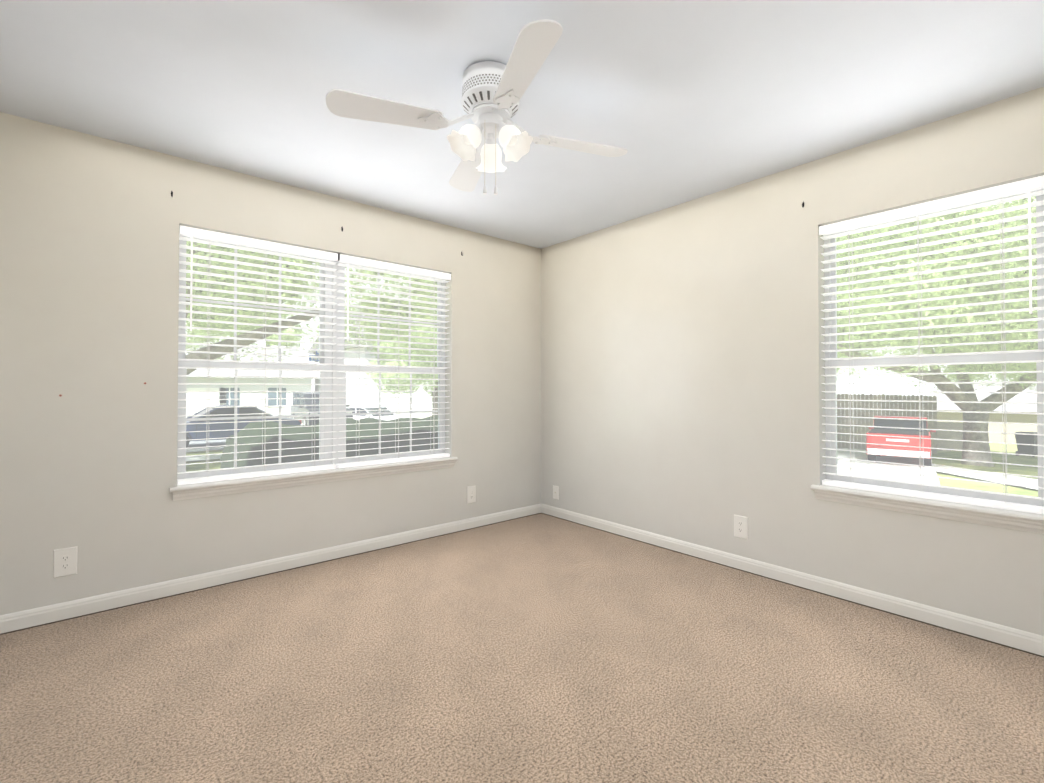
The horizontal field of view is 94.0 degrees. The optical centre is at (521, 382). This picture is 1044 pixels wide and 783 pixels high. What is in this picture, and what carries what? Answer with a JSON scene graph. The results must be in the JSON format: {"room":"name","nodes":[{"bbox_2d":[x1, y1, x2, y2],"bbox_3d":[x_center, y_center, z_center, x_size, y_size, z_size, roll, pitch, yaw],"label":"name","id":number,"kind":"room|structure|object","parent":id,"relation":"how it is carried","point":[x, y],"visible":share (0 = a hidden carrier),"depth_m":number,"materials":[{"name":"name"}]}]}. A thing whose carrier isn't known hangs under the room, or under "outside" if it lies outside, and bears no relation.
{"room":"empty bedroom","nodes":[
{"label":"empty bedroom","id":0,"kind":"room"},
{"bbox_2d":[0,112,540,614],"bbox_3d":[-1.626,-0.040,3.070,4.920,2.440,0.160,1,-1,-40],"label":"wall","id":1,"kind":"structure","parent":0,"point":[90,272],"depth_m":2.64,"materials":[{"name":"paint"}]},
{"bbox_2d":[53,546,77,577],"bbox_3d":[-2.261,0.888,2.409,0.088,0.138,0.007,1,-1,-40],"label":"electrical outlet","id":2,"kind":"object","parent":1,"relation":"attached to","point":[64,561],"visible":1,"depth_m":2.41,"materials":[{"name":"white plastic"}]},
{"bbox_2d":[0,503,541,634],"bbox_3d":[-1.569,1.136,2.988,4.600,0.086,0.016,1,-1,-40],"label":"baseboard","id":3,"kind":"structure","parent":1,"relation":"attached to","point":[36,617],"depth_m":2.85,"materials":[{"name":"white wood"}]},
{"bbox_2d":[177,235,445,478],"bbox_3d":[-1.316,-0.150,3.384,1.785,1.472,0.075,1,-1,-40],"label":"window","id":4,"kind":"structure","parent":1,"relation":"in","point":[335,422],"depth_m":3.34,"materials":[{"name":"white plastic"}]},
{"bbox_2d":[177,224,337,484],"bbox_3d":[-1.607,-0.156,3.035,0.886,1.466,0.065,1,-1,-40],"label":"window blind","id":5,"kind":"object","parent":4,"relation":"attached to","point":[192,233],"visible":0.98,"depth_m":2.99,"materials":[{"name":"white plastic"}]},
{"bbox_2d":[336,253,450,467],"bbox_3d":[-0.925,-0.149,3.616,0.886,1.466,0.065,1,-1,-40],"label":"window blind","id":6,"kind":"object","parent":4,"relation":"attached to","point":[378,265],"visible":1,"depth_m":3.58,"materials":[{"name":"white plastic"}]},
{"bbox_2d":[169,457,457,500],"bbox_3d":[-1.258,0.623,3.306,1.855,0.076,0.134,1,-1,-40],"label":"sill","id":7,"kind":"structure","parent":1,"relation":"attached to","point":[203,489],"depth_m":3.11,"materials":[{"name":"white"}]},
{"bbox_2d":[467,485,475,503],"bbox_3d":[-0.414,0.914,3.979,0.088,0.138,0.007,1,-1,-40],"label":"electrical outlet","id":8,"kind":"object","parent":1,"relation":"attached to","point":[471,494],"visible":1,"depth_m":3.98,"materials":[{"name":"white plastic"}]},
{"bbox_2d":[185,241,436,373],"bbox_3d":[-7.585,-3.035,14.074,17.641,10.804,16.458,1,-1,-40],"label":"trees","id":9,"kind":"object","parent":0,"point":[231,311],"depth_m":13.25,"materials":[{"name":"green plant"}]},
{"bbox_2d":[309,351,318,360],"bbox_3d":[-5.943,0.640,14.511,0.602,3.370,0.602,0,-1,-5],"label":"sign post","id":10,"kind":"object","parent":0,"point":[315,359],"depth_m":14.35,"materials":[{"name":"white"}]},
{"bbox_2d":[290,392,352,425],"bbox_3d":[-10.217,1.416,24.594,2.350,1.848,5.010,0,-1,-34],"label":"suv","id":11,"kind":"object","parent":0,"point":[306,402],"depth_m":23.54,"materials":[{"name":"grey paint"}]},
{"bbox_2d":[364,303,437,415],"bbox_3d":[-5.166,-1.070,29.104,8.448,8.151,8.113,1,-1,-40],"label":"tree","id":12,"kind":"object","parent":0,"point":[414,376],"depth_m":26.88,"materials":[{"name":"green plant"}]},
{"bbox_2d":[0,513,1043,782],"bbox_3d":[-0.181,1.218,1.355,4.920,0.120,4.620,1,-1,-40],"label":"floor","id":13,"kind":"structure","parent":0,"point":[540,647],"depth_m":1.90,"materials":[{"name":"beige carpet"}]},
{"bbox_2d":[0,0,1043,248],"bbox_3d":[-0.181,-1.342,1.388,4.920,0.120,4.620,1,-1,-40],"label":"ceiling","id":14,"kind":"structure","parent":0,"point":[684,100],"depth_m":2.07,"materials":[{"name":"paint"}]},
{"bbox_2d":[326,19,627,194],"bbox_3d":[-0.132,-1.020,2.032,0.952,0.506,0.952,0,-1,26],"label":"ceiling fan","id":15,"kind":"object","parent":14,"relation":"hanging from","point":[493,92],"visible":1,"depth_m":1.94,"materials":[{"name":"white metal"}]},
{"bbox_2d":[541,87,1043,635],"bbox_3d":[1.684,-0.043,2.853,0.160,2.440,4.460,1,-1,-40],"label":"wall","id":16,"kind":"structure","parent":0,"point":[681,371],"depth_m":3.03,"materials":[{"name":"paint"}]},
{"bbox_2d":[553,485,558,499],"bbox_3d":[0.297,0.978,4.338,0.012,0.118,0.072,1,-1,-40],"label":"outlet","id":17,"kind":"object","parent":16,"relation":"attached to","point":[555,492],"visible":1,"depth_m":4.33,"materials":[{"name":"white plastic"}]},
{"bbox_2d":[734,515,747,538],"bbox_3d":[1.379,0.909,3.071,0.007,0.138,0.088,1,-1,-40],"label":"electrical outlet","id":18,"kind":"object","parent":16,"relation":"attached to","point":[740,526],"visible":1,"depth_m":3.06,"materials":[{"name":"white plastic"}]},
{"bbox_2d":[541,504,1043,657],"bbox_3d":[1.570,1.134,2.837,0.016,0.086,4.286,1,-1,-40],"label":"baseboard","id":19,"kind":"structure","parent":16,"relation":"attached to","point":[1013,638],"depth_m":2.65,"materials":[{"name":"white wood"}]},
{"bbox_2d":[810,485,1043,533],"bbox_3d":[1.983,0.611,2.413,0.134,0.076,0.958,1,-1,-40],"label":"sill","id":20,"kind":"structure","parent":16,"relation":"attached to","point":[1009,519],"depth_m":2.33,"materials":[{"name":"white wood"}]},
{"bbox_2d":[824,189,1043,506],"bbox_3d":[2.057,-0.162,2.486,0.060,1.472,0.888,1,-1,-40],"label":"east window","id":21,"kind":"structure","parent":16,"relation":"in","point":[1021,356],"depth_m":2.45,"materials":[{"name":"white plastic"}]},
{"bbox_2d":[819,175,1043,513],"bbox_3d":[1.992,-0.164,2.431,0.065,1.466,0.886,1,-1,-40],"label":"window blind","id":22,"kind":"object","parent":21,"relation":"attached to","point":[1005,190],"visible":0.98,"depth_m":2.37,"materials":[{"name":"white plastic"}]},
{"bbox_2d":[946,362,1035,381],"bbox_3d":[47.244,-1.340,45.695,13.186,12.807,12.739,1,-1,-40],"label":"tree","id":23,"kind":"object","parent":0,"point":[974,376],"depth_m":45.09,"materials":[{"name":"green plant"}]},
{"label":"outside","id":24,"kind":"structure","parent":0,"visible":0},
{"bbox_2d":[192,316,301,346],"bbox_3d":[-35.183,-3.269,62.790,12.627,13.393,12.544,1,-1,-40],"label":"tree","id":25,"kind":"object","parent":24,"point":[290,330],"depth_m":61.54,"materials":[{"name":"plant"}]},
{"bbox_2d":[185,341,318,417],"bbox_3d":[-22.730,-0.019,36.363,12.000,7.200,9.000,1,-1,-40],"label":"house","id":26,"kind":"structure","parent":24,"point":[220,395],"depth_m":34.57,"materials":[{"name":"grey"}]},
{"bbox_2d":[306,320,432,418],"bbox_3d":[-9.601,-0.740,42.109,14.000,9.600,10.000,1,-1,-44],"label":"house","id":27,"kind":"structure","parent":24,"point":[422,404],"depth_m":35.81,"materials":[{"name":"white"}]},
{"bbox_2d":[186,423,1037,496],"bbox_3d":[2.601,3.424,34.483,130.000,2.700,130.000,1,-1,-40],"label":"ground","id":28,"kind":"structure","parent":24,"point":[1011,448],"depth_m":15.53,"materials":[{"name":"green plant"}]},
{"bbox_2d":[186,439,226,451],"bbox_3d":[4.609,3.571,32.120,130.000,2.286,5.400,1,-1,-40],"label":"asphalt","id":29,"kind":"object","parent":28,"relation":"on","point":[211,443],"depth_m":17.77,"materials":[{"name":"grey asphalt"}]},
{"bbox_2d":[186,405,301,447],"bbox_3d":[-10.661,1.533,17.448,4.810,1.420,2.200,1,-1,-40],"label":"sedan","id":30,"kind":"object","parent":29,"relation":"on","point":[219,426],"depth_m":16.70,"materials":[{"name":"blue paint"}]},
{"bbox_2d":[220,415,437,468],"bbox_3d":[-0.179,1.065,6.151,6.224,1.408,1.355,1,-1,-40],"label":"hedge","id":31,"kind":"object","parent":28,"relation":"on","point":[271,425],"depth_m":4.44,"materials":[{"name":"green plant"}]},
{"bbox_2d":[186,424,1037,489],"bbox_3d":[7.797,3.297,28.376,130.000,2.700,33.239,1,-1,-40],"label":"gravel path","id":32,"kind":"structure","parent":28,"relation":"on","point":[927,479],"depth_m":14.39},
{"bbox_2d":[349,406,406,419],"bbox_3d":[-8.586,2.055,27.552,4.810,1.425,2.200,0,-1,32],"label":"car","id":33,"kind":"object","parent":32,"relation":"on","point":[392,417],"depth_m":26.94,"materials":[{"name":"white paint"}]},
{"bbox_2d":[866,416,935,465],"bbox_3d":[13.506,2.022,17.370,1.974,1.625,4.544,-1,-1,40],"label":"truck","id":34,"kind":"object","parent":32,"relation":"on","point":[895,441],"depth_m":15.94,"materials":[{"name":"red paint"}]},
{"bbox_2d":[836,196,1037,466],"bbox_3d":[16.320,-2.255,16.640,20.368,10.598,18.688,1,-1,-40],"label":"trees","id":35,"kind":"object","parent":28,"relation":"on","point":[975,446],"depth_m":15.18,"materials":[{"name":"green plant"}]},
{"bbox_2d":[1014,431,1037,456],"bbox_3d":[22.403,2.713,21.578,0.758,1.078,0.660,0,-1,-30],"label":"bin","id":36,"kind":"object","parent":28,"relation":"on","point":[1030,450],"depth_m":21.41,"materials":[{"name":"grey plastic"}]},
{"bbox_2d":[837,393,936,453],"bbox_3d":[15.837,1.855,22.333,5.293,2.826,0.070,0,-1,18],"label":"fence","id":37,"kind":"object","parent":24,"point":[866,421],"depth_m":22.27,"materials":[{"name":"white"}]},
{"bbox_2d":[937,421,962,450],"bbox_3d":[20.935,2.670,23.772,1.980,1.621,0.072,0,-1,-17],"label":"fence","id":38,"kind":"object","parent":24,"point":[956,435],"depth_m":23.71,"materials":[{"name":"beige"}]},
{"bbox_2d":[932,383,1036,442],"bbox_3d":[39.491,2.418,36.080,11.000,6.150,13.000,1,-1,-40],"label":"house","id":39,"kind":"structure","parent":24,"point":[997,417],"depth_m":34.88,"materials":[{"name":"beige"}]}
]}

